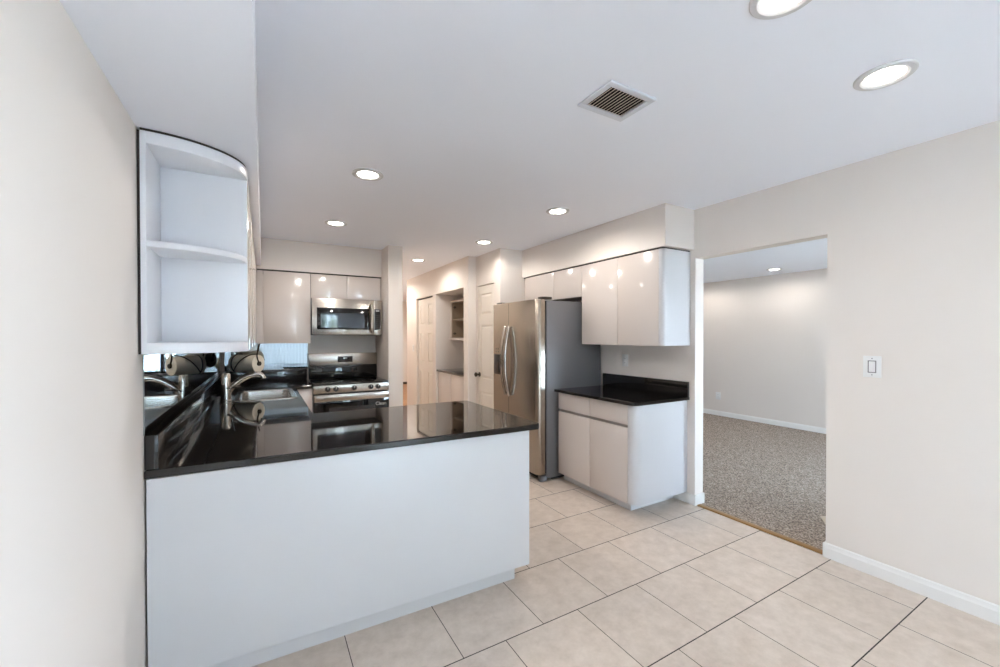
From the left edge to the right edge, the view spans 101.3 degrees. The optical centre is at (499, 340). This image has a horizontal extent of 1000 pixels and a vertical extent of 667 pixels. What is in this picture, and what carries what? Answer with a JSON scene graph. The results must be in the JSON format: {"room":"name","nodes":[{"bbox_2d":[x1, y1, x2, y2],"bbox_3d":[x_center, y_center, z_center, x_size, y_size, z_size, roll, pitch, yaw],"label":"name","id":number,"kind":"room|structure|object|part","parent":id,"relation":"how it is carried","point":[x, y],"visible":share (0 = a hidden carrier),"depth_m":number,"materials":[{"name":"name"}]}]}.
{"room":"kitchen","nodes":[
{"label":"kitchen","id":0,"kind":"room"},
{"bbox_2d":[0,0,149,666],"bbox_3d":[-1.058,0.170,0.955,0.100,2.445,8.110,0,1,-30],"label":"wall","id":1,"kind":"structure","parent":0,"point":[73,513],"depth_m":0.94,"materials":[{"name":"paint"}]},
{"bbox_2d":[143,352,221,435],"bbox_3d":[-2.156,0.195,2.963,0.004,0.300,3.315,0,1,-30],"label":"mirror","id":2,"kind":"object","parent":1,"relation":"attached to","point":[169,380],"visible":0.79,"depth_m":1.98,"materials":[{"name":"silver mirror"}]},
{"bbox_2d":[144,372,225,469],"bbox_3d":[-2.136,0.411,2.971,0.042,0.130,3.295,0,1,-30],"label":"backsplash","id":3,"kind":"structure","parent":1,"relation":"attached to","point":[161,440],"depth_m":1.88,"materials":[{"name":"black stone"}]},
{"bbox_2d":[136,127,247,353],"bbox_3d":[-1.217,-0.358,1.658,0.330,0.814,0.258,0,1,-30],"label":"open shelf","id":4,"kind":"object","parent":1,"relation":"attached to","point":[192,195],"visible":1,"depth_m":1.71,"materials":[{"name":"white plastic"}]},
{"bbox_3d":[-1.345,-0.352,1.584,0.017,0.804,0.258,0,1,-30],"label":"wall panel","id":5,"kind":"part","parent":4,"relation":"part of","materials":[{"name":"white plastic"}]},
{"bbox_3d":[-1.202,-0.733,1.653,0.305,0.044,0.239,0,1,-30],"label":"panel","id":6,"kind":"part","parent":4,"relation":"part of","materials":[{"name":"white plastic"}]},
{"bbox_3d":[-1.201,0.029,1.660,0.305,0.040,0.239,0,1,-30],"label":"panel","id":7,"kind":"part","parent":4,"relation":"part of","materials":[{"name":"white plastic"}]},
{"bbox_3d":[-1.266,-0.354,1.768,0.303,0.804,0.018,0,1,-30],"label":"panel","id":8,"kind":"part","parent":4,"relation":"part of","materials":[{"name":"white plastic"}]},
{"bbox_2d":[247,178,262,350],"bbox_3d":[-2.033,-0.367,3.141,0.378,0.818,3.122,0,1,-30],"label":"upper cabinet","id":9,"kind":"object","parent":1,"relation":"attached to","point":[255,313],"visible":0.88,"depth_m":2.78,"materials":[{"name":"white laminate"}]},
{"bbox_2d":[228,344,263,371],"bbox_3d":[-2.515,0.177,4.064,0.288,0.282,0.187,0,1,7],"label":"paper roll","id":10,"kind":"object","parent":9,"relation":"attached to","point":[252,362],"visible":0.94,"depth_m":4.00,"materials":[{"name":"paper"}]},
{"bbox_3d":[-1.325,-0.356,2.153,0.020,0.806,0.697,0,1,-30],"label":"door","id":11,"kind":"part","parent":9,"relation":"part of","materials":[{"name":"white laminate"}]},
{"bbox_3d":[-1.675,-0.361,2.760,0.020,0.806,0.697,0,1,-30],"label":"door","id":12,"kind":"part","parent":9,"relation":"part of","materials":[{"name":"white laminate"}]},
{"bbox_3d":[-2.025,-0.366,3.366,0.020,0.806,0.697,0,1,-30],"label":"door","id":13,"kind":"part","parent":9,"relation":"part of","materials":[{"name":"white laminate"}]},
{"bbox_3d":[-2.375,-0.371,3.972,0.020,0.806,0.697,0,1,-30],"label":"door","id":14,"kind":"part","parent":9,"relation":"part of","materials":[{"name":"white laminate"}]},
{"bbox_2d":[60,0,260,264],"bbox_3d":[-0.775,-0.906,0.925,0.372,0.293,7.590,0,1,-30],"label":"soffit","id":15,"kind":"structure","parent":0,"point":[183,68],"depth_m":1.14,"materials":[{"name":"paint"}]},
{"bbox_2d":[222,272,375,380],"bbox_3d":[-2.312,0.138,4.856,1.627,2.445,0.100,0,1,-30],"label":"wall","id":16,"kind":"structure","parent":0,"point":[319,343],"depth_m":5.00,"materials":[{"name":"paint"}]},
{"bbox_2d":[222,368,306,382],"bbox_3d":[-2.624,0.398,4.605,0.830,0.130,0.021,0,1,-30],"label":"backsplash","id":17,"kind":"structure","parent":16,"relation":"attached to","point":[279,374],"depth_m":4.65,"materials":[{"name":"black stone"}]},
{"bbox_2d":[225,343,307,370],"bbox_3d":[-2.613,0.184,4.621,0.814,0.294,0.004,0,1,-30],"label":"mirror","id":18,"kind":"object","parent":16,"relation":"attached to","point":[279,355],"visible":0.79,"depth_m":4.68,"materials":[{"name":"mirror"}]},
{"bbox_2d":[257,269,310,343],"bbox_3d":[-2.400,-0.361,4.561,0.516,0.787,0.300,0,1,-30],"label":"upper cabinet","id":19,"kind":"object","parent":16,"relation":"attached to","point":[286,294],"visible":0.98,"depth_m":4.44,"materials":[{"name":"white laminate"}]},
{"bbox_2d":[310,272,380,300],"bbox_3d":[-1.843,-0.617,4.880,0.772,0.282,0.300,0,1,-30],"label":"upper cabinet","id":20,"kind":"object","parent":16,"relation":"attached to","point":[322,285],"visible":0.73,"depth_m":4.74,"materials":[{"name":"white laminate"}]},
{"bbox_3d":[-1.942,-0.607,4.660,0.380,0.267,0.018,0,1,-30],"label":"door","id":21,"kind":"part","parent":20,"relation":"part of","materials":[{"name":"white laminate"}]},
{"bbox_2d":[310,298,381,334],"bbox_3d":[-1.811,-0.266,4.824,0.761,0.412,0.434,0,1,-30],"label":"microwave","id":22,"kind":"object","parent":20,"relation":"attached to","point":[329,316],"visible":0.98,"depth_m":4.67,"materials":[{"name":"silver metal"}]},
{"bbox_3d":[-1.772,-0.243,4.660,0.566,0.242,0.004,0,1,-30],"label":"door glass","id":23,"kind":"part","parent":22,"relation":"part of","materials":[{"name":"black glass"}]},
{"bbox_3d":[-1.496,-0.258,4.791,0.033,0.344,0.061,0,1,-30],"label":"handle","id":24,"kind":"part","parent":22,"relation":"part of","materials":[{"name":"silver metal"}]},
{"bbox_3d":[-1.448,-0.268,4.860,0.096,0.406,0.020,0,1,-30],"label":"control panel","id":25,"kind":"part","parent":22,"relation":"part of","materials":[{"name":"metal"}]},
{"bbox_3d":[-1.609,-0.609,4.852,0.382,0.267,0.018,0,1,-30],"label":"door","id":26,"kind":"part","parent":20,"relation":"part of","materials":[{"name":"white laminate"}]},
{"bbox_2d":[256,237,381,276],"bbox_3d":[-2.208,-0.920,4.665,1.627,0.327,0.320,0,1,-30],"label":"soffit","id":27,"kind":"structure","parent":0,"point":[276,254],"depth_m":4.59,"materials":[{"name":"paint"}]},
{"bbox_2d":[376,245,402,406],"bbox_3d":[-3.027,0.112,7.889,0.166,2.445,7.310,0,1,-30],"label":"wall partition","id":28,"kind":"structure","parent":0,"point":[389,345],"depth_m":4.74,"materials":[{"name":"paint"}]},
{"bbox_2d":[403,301,406,381],"bbox_3d":[-3.125,0.076,12.023,3.797,2.445,0.150,0,1,-30],"label":"wall","id":29,"kind":"structure","parent":0,"point":[404,302],"depth_m":12.12,"materials":[{"name":"paint"}]},
{"bbox_2d":[407,256,475,404],"bbox_3d":[-0.725,0.120,6.651,0.790,2.445,2.615,0,1,-30],"label":"wall","id":30,"kind":"structure","parent":0,"point":[456,280],"depth_m":6.37,"materials":[{"name":"paint"}]},
{"bbox_2d":[419,297,432,403],"bbox_3d":[-1.207,0.317,6.799,0.032,2.010,0.770,0,1,-30],"label":"door","id":31,"kind":"structure","parent":30,"relation":"in","point":[425,305],"depth_m":6.79,"materials":[{"name":"paint"}]},
{"bbox_2d":[450,299,463,339],"bbox_3d":[-0.373,-0.304,6.086,0.350,0.613,1.012,0,1,-30],"label":"upper cabinet","id":32,"kind":"object","parent":30,"relation":"attached to","point":[456,306],"visible":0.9,"depth_m":6.44,"materials":[{"name":"white laminate"}]},
{"bbox_2d":[476,248,524,403],"bbox_3d":[0.136,0.131,5.278,0.670,2.445,0.625,0,1,-30],"label":"wall","id":33,"kind":"structure","parent":0,"point":[501,267],"depth_m":4.95,"materials":[{"name":"paint"}]},
{"bbox_2d":[474,284,493,408],"bbox_3d":[-0.192,0.328,5.157,0.108,2.035,0.440,0,1,-30],"label":"door","id":34,"kind":"structure","parent":33,"relation":"in","point":[485,374],"depth_m":5.17,"materials":[{"name":"paint"}]},
{"bbox_2d":[522,203,693,277],"bbox_3d":[0.938,-0.918,4.188,0.360,0.330,2.050,0,1,-30],"label":"soffit","id":35,"kind":"structure","parent":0,"point":[663,225],"depth_m":3.65,"materials":[{"name":"paint"}]},
{"bbox_2d":[252,384,999,666],"bbox_3d":[-0.312,1.384,5.258,5.700,0.060,14.800,0,1,-30],"label":"floor","id":36,"kind":"structure","parent":0,"point":[673,582],"depth_m":2.08,"materials":[{"name":"tile"}]},
{"bbox_2d":[297,388,312,413],"bbox_3d":[-2.189,0.930,4.501,0.185,0.865,0.609,0,1,-30],"label":"base cabinet","id":37,"kind":"object","parent":36,"relation":"on","point":[306,394],"visible":0.19,"depth_m":4.26,"materials":[{"name":"white laminate"}]},
{"bbox_2d":[146,431,528,666],"bbox_3d":[-0.795,0.947,2.325,1.700,0.865,0.910,0,1,-30],"label":"base cabinet","id":38,"kind":"object","parent":36,"relation":"on","point":[248,566],"visible":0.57,"depth_m":1.83,"materials":[{"name":"laminate"}]},
{"bbox_2d":[144,368,538,478],"bbox_3d":[-1.374,0.423,3.384,1.774,0.162,3.387,0,1,-30],"label":"countertop","id":39,"kind":"structure","parent":38,"relation":"on","point":[205,433],"depth_m":2.23,"materials":[{"name":"black stone"}]},
{"bbox_2d":[220,371,265,401],"bbox_3d":[-2.026,0.362,3.241,0.313,0.223,0.106,0,1,-30],"label":"faucet","id":40,"kind":"object","parent":39,"relation":"on","point":[227,387],"visible":1,"depth_m":3.19,"materials":[{"name":"silver metal"}]},
{"bbox_3d":[-2.051,0.333,3.241,0.210,0.164,0.052,0,1,-30],"label":"spout","id":41,"kind":"part","parent":40,"relation":"part of","materials":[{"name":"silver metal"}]},
{"bbox_2d":[233,388,296,401],"bbox_3d":[-2.022,0.559,3.548,0.447,0.188,0.730,0,1,-30],"label":"sink","id":42,"kind":"object","parent":39,"relation":"in","point":[286,393],"visible":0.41,"depth_m":3.78,"materials":[{"name":"metal"}]},
{"bbox_2d":[308,352,388,412],"bbox_3d":[-1.737,0.758,4.700,0.782,1.205,0.673,0,1,-30],"label":"range","id":43,"kind":"object","parent":36,"relation":"on","point":[347,392],"visible":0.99,"depth_m":4.62,"materials":[{"name":"silver metal"}]},
{"bbox_3d":[-1.887,0.225,4.954,0.774,0.142,0.072,0,1,-30],"label":"backguard panel","id":44,"kind":"part","parent":43,"relation":"part of","materials":[{"name":"metal"}]},
{"bbox_2d":[309,377,388,385],"bbox_3d":[-1.735,0.465,4.694,0.782,0.016,0.541,0,1,-30],"label":"cooktop","id":45,"kind":"object","parent":43,"relation":"in","point":[322,381],"depth_m":4.60,"materials":[{"name":"black glass"}]},
{"bbox_3d":[-1.607,0.884,4.476,0.782,0.627,0.046,0,1,-30],"label":"oven door","id":46,"kind":"part","parent":43,"relation":"part of","materials":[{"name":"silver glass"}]},
{"bbox_3d":[-1.608,0.519,4.474,0.782,0.088,0.040,0,1,-30],"label":"control panel","id":47,"kind":"part","parent":43,"relation":"part of","materials":[{"name":"metal"}]},
{"bbox_3d":[-1.582,0.606,4.429,0.758,0.058,0.052,0,1,-30],"label":"handle","id":48,"kind":"part","parent":43,"relation":"part of","materials":[{"name":"metal"}]},
{"bbox_2d":[438,372,463,402],"bbox_3d":[-0.464,0.914,6.044,0.563,0.865,1.008,0,1,-30],"label":"base cabinet","id":49,"kind":"object","parent":36,"relation":"on","point":[450,386],"visible":0.28,"depth_m":5.91,"materials":[{"name":"white laminate"}]},
{"bbox_3d":[-0.826,0.869,6.125,0.019,0.767,0.500,0,1,-30],"label":"door","id":50,"kind":"part","parent":49,"relation":"part of","materials":[{"name":"white laminate"}]},
{"bbox_2d":[437,368,463,376],"bbox_3d":[-0.472,0.465,6.035,0.585,0.029,1.014,0,1,-30],"label":"countertop","id":51,"kind":"structure","parent":49,"relation":"on","point":[459,371],"depth_m":6.02,"materials":[{"name":"black stone"}]},
{"bbox_3d":[-0.574,0.873,5.689,0.019,0.767,0.501,0,1,-30],"label":"door","id":52,"kind":"part","parent":49,"relation":"part of","materials":[{"name":"white laminate"}]},
{"bbox_2d":[493,296,600,481],"bbox_3d":[0.446,0.468,4.465,0.889,1.785,0.898,0,1,-30],"label":"refrigerator","id":53,"kind":"object","parent":36,"relation":"on","point":[539,349],"visible":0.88,"depth_m":4.05,"materials":[{"name":"metal"}]},
{"bbox_3d":[0.037,0.443,4.537,0.085,1.685,0.360,0,1,-30],"label":"freezer door","id":54,"kind":"part","parent":53,"relation":"part of","materials":[{"name":"metal"}]},
{"bbox_3d":[0.037,0.216,4.368,0.085,0.737,0.028,0,1,-30],"label":"handle","id":55,"kind":"part","parent":53,"relation":"part of","materials":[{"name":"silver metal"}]},
{"bbox_3d":[0.075,0.216,4.302,0.085,0.737,0.028,0,1,-30],"label":"handle","id":56,"kind":"part","parent":53,"relation":"part of","materials":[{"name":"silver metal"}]},
{"bbox_3d":[0.263,0.446,4.147,0.085,1.685,0.529,0,1,-30],"label":"door","id":57,"kind":"part","parent":53,"relation":"part of","materials":[{"name":"metal"}]},
{"bbox_2d":[559,393,686,510],"bbox_3d":[1.069,0.933,3.718,0.618,0.865,0.962,0,1,-30],"label":"base cabinet","id":58,"kind":"object","parent":36,"relation":"on","point":[630,457],"visible":0.91,"depth_m":3.37,"materials":[{"name":"white laminate"}]},
{"bbox_3d":[0.683,0.582,3.785,0.019,0.156,0.434,0,1,-30],"label":"drawer","id":59,"kind":"part","parent":58,"relation":"part of","materials":[{"name":"white laminate"}]},
{"bbox_3d":[0.683,0.983,3.788,0.019,0.597,0.434,0,1,-30],"label":"door","id":60,"kind":"part","parent":58,"relation":"part of","materials":[{"name":"white laminate"}]},
{"bbox_3d":[0.900,0.585,3.408,0.019,0.156,0.430,0,1,-30],"label":"drawer","id":61,"kind":"part","parent":58,"relation":"part of","materials":[{"name":"white laminate"}]},
{"bbox_3d":[0.900,0.986,3.411,0.019,0.597,0.430,0,1,-30],"label":"door","id":62,"kind":"part","parent":58,"relation":"part of","materials":[{"name":"white laminate"}]},
{"bbox_2d":[554,373,689,405],"bbox_3d":[1.055,0.422,3.698,0.656,0.152,0.990,0,1,-30],"label":"countertop","id":63,"kind":"structure","parent":58,"relation":"on","point":[628,390],"depth_m":3.65,"materials":[{"name":"black stone"}]},
{"bbox_3d":[1.289,0.890,3.336,0.618,0.774,0.082,0,1,-30],"label":"panel","id":64,"kind":"part","parent":58,"relation":"part of","materials":[{"name":"laminate"}]},
{"bbox_2d":[697,504,822,554],"bbox_3d":[1.875,1.381,3.014,0.047,0.040,0.898,0,1,-30],"label":"trim","id":65,"kind":"structure","parent":36,"relation":"on","point":[755,526],"depth_m":2.95,"materials":[{"name":"brown wood"}]},
{"bbox_2d":[255,0,999,296],"bbox_3d":[-1.177,-1.125,4.739,3.690,0.080,14.800,0,1,-30],"label":"ceiling","id":66,"kind":"structure","parent":0,"point":[468,113],"depth_m":1.85,"materials":[{"name":"paint"}]},
{"bbox_2d":[325,220,346,226],"bbox_3d":[-1.505,-1.071,3.763,0.194,0.010,0.194,0,1,-30],"label":"recessed light","id":67,"kind":"object","parent":66,"relation":"in","point":[336,223],"visible":1,"depth_m":3.75,"materials":[{"name":"white plastic"}]},
{"bbox_2d":[329,222,342,224],"bbox_3d":[-1.505,-1.070,3.763,0.126,0.007,0.126,0,1,-30],"label":"diffuser","id":68,"kind":"object","parent":67,"relation":"attached to","point":[330,223],"depth_m":3.75,"materials":[{"name":"white plastic"}]},
{"bbox_2d":[352,168,382,180],"bbox_3d":[-0.850,-1.062,2.636,0.194,0.010,0.194,0,1,-30],"label":"recessed light","id":69,"kind":"object","parent":66,"relation":"in","point":[367,174],"visible":1,"depth_m":2.62,"materials":[{"name":"white plastic"}]},
{"bbox_2d":[357,171,377,177],"bbox_3d":[-0.850,-1.061,2.636,0.126,0.007,0.126,0,1,-30],"label":"diffuser","id":70,"kind":"object","parent":69,"relation":"attached to","point":[360,174],"depth_m":2.62,"materials":[{"name":"white plastic"}]},
{"bbox_2d":[411,259,424,261],"bbox_3d":[-1.115,-1.087,5.581,0.194,0.010,0.194,0,1,-30],"label":"recessed light","id":71,"kind":"object","parent":66,"relation":"in","point":[414,260],"visible":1,"depth_m":5.57,"materials":[{"name":"white plastic"}]},
{"bbox_2d":[475,240,492,244],"bbox_3d":[-0.177,-1.079,4.525,0.194,0.010,0.194,0,1,-30],"label":"recessed light","id":72,"kind":"object","parent":66,"relation":"in","point":[482,242],"visible":1,"depth_m":4.51,"materials":[{"name":"white plastic"}]},
{"bbox_2d":[546,207,568,214],"bbox_3d":[0.479,-1.070,3.410,0.194,0.010,0.194,0,1,-30],"label":"recessed light","id":73,"kind":"object","parent":66,"relation":"in","point":[557,210],"visible":1,"depth_m":3.39,"materials":[{"name":"white plastic"}]},
{"bbox_2d":[550,209,564,213],"bbox_3d":[0.479,-1.069,3.410,0.126,0.007,0.126,0,1,-30],"label":"diffuser","id":74,"kind":"object","parent":73,"relation":"attached to","point":[553,211],"depth_m":3.40,"materials":[{"name":"white plastic"}]},
{"bbox_2d":[577,80,655,121],"bbox_3d":[0.517,-1.056,1.822,0.272,0.010,0.210,0,1,-30],"label":"ceiling vent","id":75,"kind":"object","parent":66,"relation":"in","point":[617,98],"visible":1,"depth_m":1.81,"materials":[{"name":"metal"}]},
{"bbox_2d":[749,0,811,19],"bbox_3d":[0.871,-1.052,1.250,0.194,0.010,0.194,0,1,-30],"label":"recessed light","id":76,"kind":"object","parent":66,"relation":"in","point":[759,9],"visible":1,"depth_m":1.29,"materials":[{"name":"white plastic"}]},
{"bbox_2d":[761,0,799,10],"bbox_3d":[0.871,-1.050,1.250,0.126,0.007,0.126,0,1,-30],"label":"diffuser","id":77,"kind":"object","parent":76,"relation":"attached to","point":[766,5],"depth_m":1.29,"materials":[{"name":"white plastic"}]},
{"bbox_2d":[853,59,918,90],"bbox_3d":[1.540,-1.056,1.642,0.194,0.010,0.194,0,1,-30],"label":"recessed light","id":78,"kind":"object","parent":66,"relation":"in","point":[890,73],"visible":1,"depth_m":1.63,"materials":[{"name":"white plastic"}]},
{"bbox_2d":[864,66,906,85],"bbox_3d":[1.540,-1.055,1.642,0.126,0.007,0.126,0,1,-30],"label":"diffuser","id":79,"kind":"object","parent":78,"relation":"attached to","point":[889,75],"depth_m":1.64,"materials":[{"name":"white plastic"}]},
{"bbox_2d":[702,413,825,549],"bbox_3d":[2.952,1.379,5.149,3.955,0.064,7.250,0,1,-30],"label":"floor","id":80,"kind":"structure","parent":0,"point":[768,476],"depth_m":4.12,"materials":[{"name":"beige carpet"}]},
{"bbox_2d":[703,268,826,427],"bbox_3d":[4.607,0.091,6.094,0.130,2.500,7.050,0,1,-30],"label":"wall","id":81,"kind":"structure","parent":0,"point":[765,337],"depth_m":6.53,"materials":[{"name":"paint"}]},
{"bbox_2d":[716,392,720,399],"bbox_3d":[3.861,0.982,7.258,0.008,0.130,0.090,0,1,-30],"label":"outlet","id":82,"kind":"object","parent":81,"relation":"attached to","point":[718,394],"visible":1,"depth_m":7.25,"materials":[{"name":"white plastic"}]},
{"bbox_2d":[703,408,825,433],"bbox_3d":[4.545,1.297,6.068,0.014,0.080,7.050,0,1,-30],"label":"baseboard","id":83,"kind":"structure","parent":81,"relation":"attached to","point":[708,411],"depth_m":6.53,"materials":[{"name":"paint"}]},
{"bbox_2d":[704,238,826,282],"bbox_3d":[2.973,-1.099,5.141,3.900,0.160,7.250,0,1,-30],"label":"ceiling","id":84,"kind":"structure","parent":0,"point":[808,255],"depth_m":5.38,"materials":[{"name":"paint"}]},
{"bbox_2d":[767,268,781,270],"bbox_3d":[3.963,-1.021,5.927,0.194,0.010,0.194,0,1,-30],"label":"recessed light","id":85,"kind":"object","parent":84,"relation":"in","point":[773,269],"visible":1,"depth_m":5.90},
{"bbox_2d":[575,120,999,604],"bbox_3d":[1.745,0.147,3.271,0.110,2.445,9.320,0,1,-30],"label":"wall","id":86,"kind":"structure","parent":0,"point":[912,233],"depth_m":2.28,"materials":[{"name":"paint"}]},
{"bbox_2d":[524,265,581,301],"bbox_3d":[0.694,-0.599,4.619,0.335,0.314,1.055,0,1,-30],"label":"upper cabinet","id":87,"kind":"object","parent":86,"relation":"attached to","point":[563,284],"visible":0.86,"depth_m":4.43,"materials":[{"name":"white laminate"}]},
{"bbox_3d":[0.450,-0.593,4.725,0.019,0.302,0.557,0,1,-30],"label":"door","id":88,"kind":"part","parent":87,"relation":"part of","materials":[{"name":"white laminate"}]},
{"bbox_3d":[0.705,-0.589,4.284,0.019,0.302,0.456,0,1,-30],"label":"door","id":89,"kind":"part","parent":87,"relation":"part of","materials":[{"name":"white laminate"}]},
{"bbox_2d":[622,354,627,366],"bbox_3d":[1.232,0.198,4.041,0.008,0.118,0.074,0,1,-30],"label":"outlet","id":90,"kind":"object","parent":86,"relation":"attached to","point":[624,356],"visible":1,"depth_m":4.04,"materials":[{"name":"white plastic"}]},
{"bbox_2d":[582,247,689,345],"bbox_3d":[1.200,-0.354,3.750,0.341,0.790,0.957,0,1,-30],"label":"upper cabinet","id":91,"kind":"object","parent":86,"relation":"attached to","point":[642,298],"visible":1,"depth_m":3.46,"materials":[{"name":"white laminate"}]},
{"bbox_3d":[0.939,-0.348,3.880,0.019,0.777,0.469,0,1,-30],"label":"door","id":92,"kind":"part","parent":91,"relation":"part of","materials":[{"name":"white laminate"}]},
{"bbox_3d":[1.168,-0.345,3.484,0.019,0.777,0.440,0,1,-30],"label":"door","id":93,"kind":"part","parent":91,"relation":"part of","materials":[{"name":"white laminate"}]},
{"bbox_3d":[1.429,-0.344,3.353,0.340,0.777,0.042,0,1,-30],"label":"panel","id":94,"kind":"part","parent":91,"relation":"part of","materials":[{"name":"laminate"}]},
{"bbox_2d":[603,373,688,396],"bbox_3d":[1.329,0.408,3.857,0.024,0.126,0.988,0,1,-30],"label":"backsplash","id":95,"kind":"structure","parent":86,"relation":"attached to","point":[664,386],"depth_m":3.77,"materials":[{"name":"black stone"}]},
{"bbox_2d":[674,492,704,505],"bbox_3d":[1.613,1.323,3.502,0.129,0.088,0.204,0,1,-30],"label":"baseboard","id":96,"kind":"object","parent":86,"relation":"attached to","point":[692,499],"visible":0.91,"depth_m":3.43,"materials":[{"name":"paint"}]},
{"bbox_2d":[695,258,703,494],"bbox_3d":[1.660,0.302,3.419,0.106,1.956,0.002,0,1,-30],"label":"trim","id":97,"kind":"structure","parent":86,"relation":"attached to","point":[699,263],"depth_m":3.42,"materials":[{"name":"paint"}]},
{"bbox_2d":[863,356,881,377],"bbox_3d":[2.178,0.154,2.401,0.009,0.125,0.083,0,1,-30],"label":"light switch","id":98,"kind":"object","parent":86,"relation":"attached to","point":[871,364],"visible":1,"depth_m":2.40,"materials":[{"name":"white plastic"}]},
{"bbox_2d":[823,541,999,625],"bbox_3d":[3.063,1.342,0.985,0.124,0.092,3.827,0,1,-30],"label":"baseboard","id":99,"kind":"structure","parent":86,"relation":"attached to","point":[983,609],"depth_m":2.23,"materials":[{"name":"paint"}]}
]}

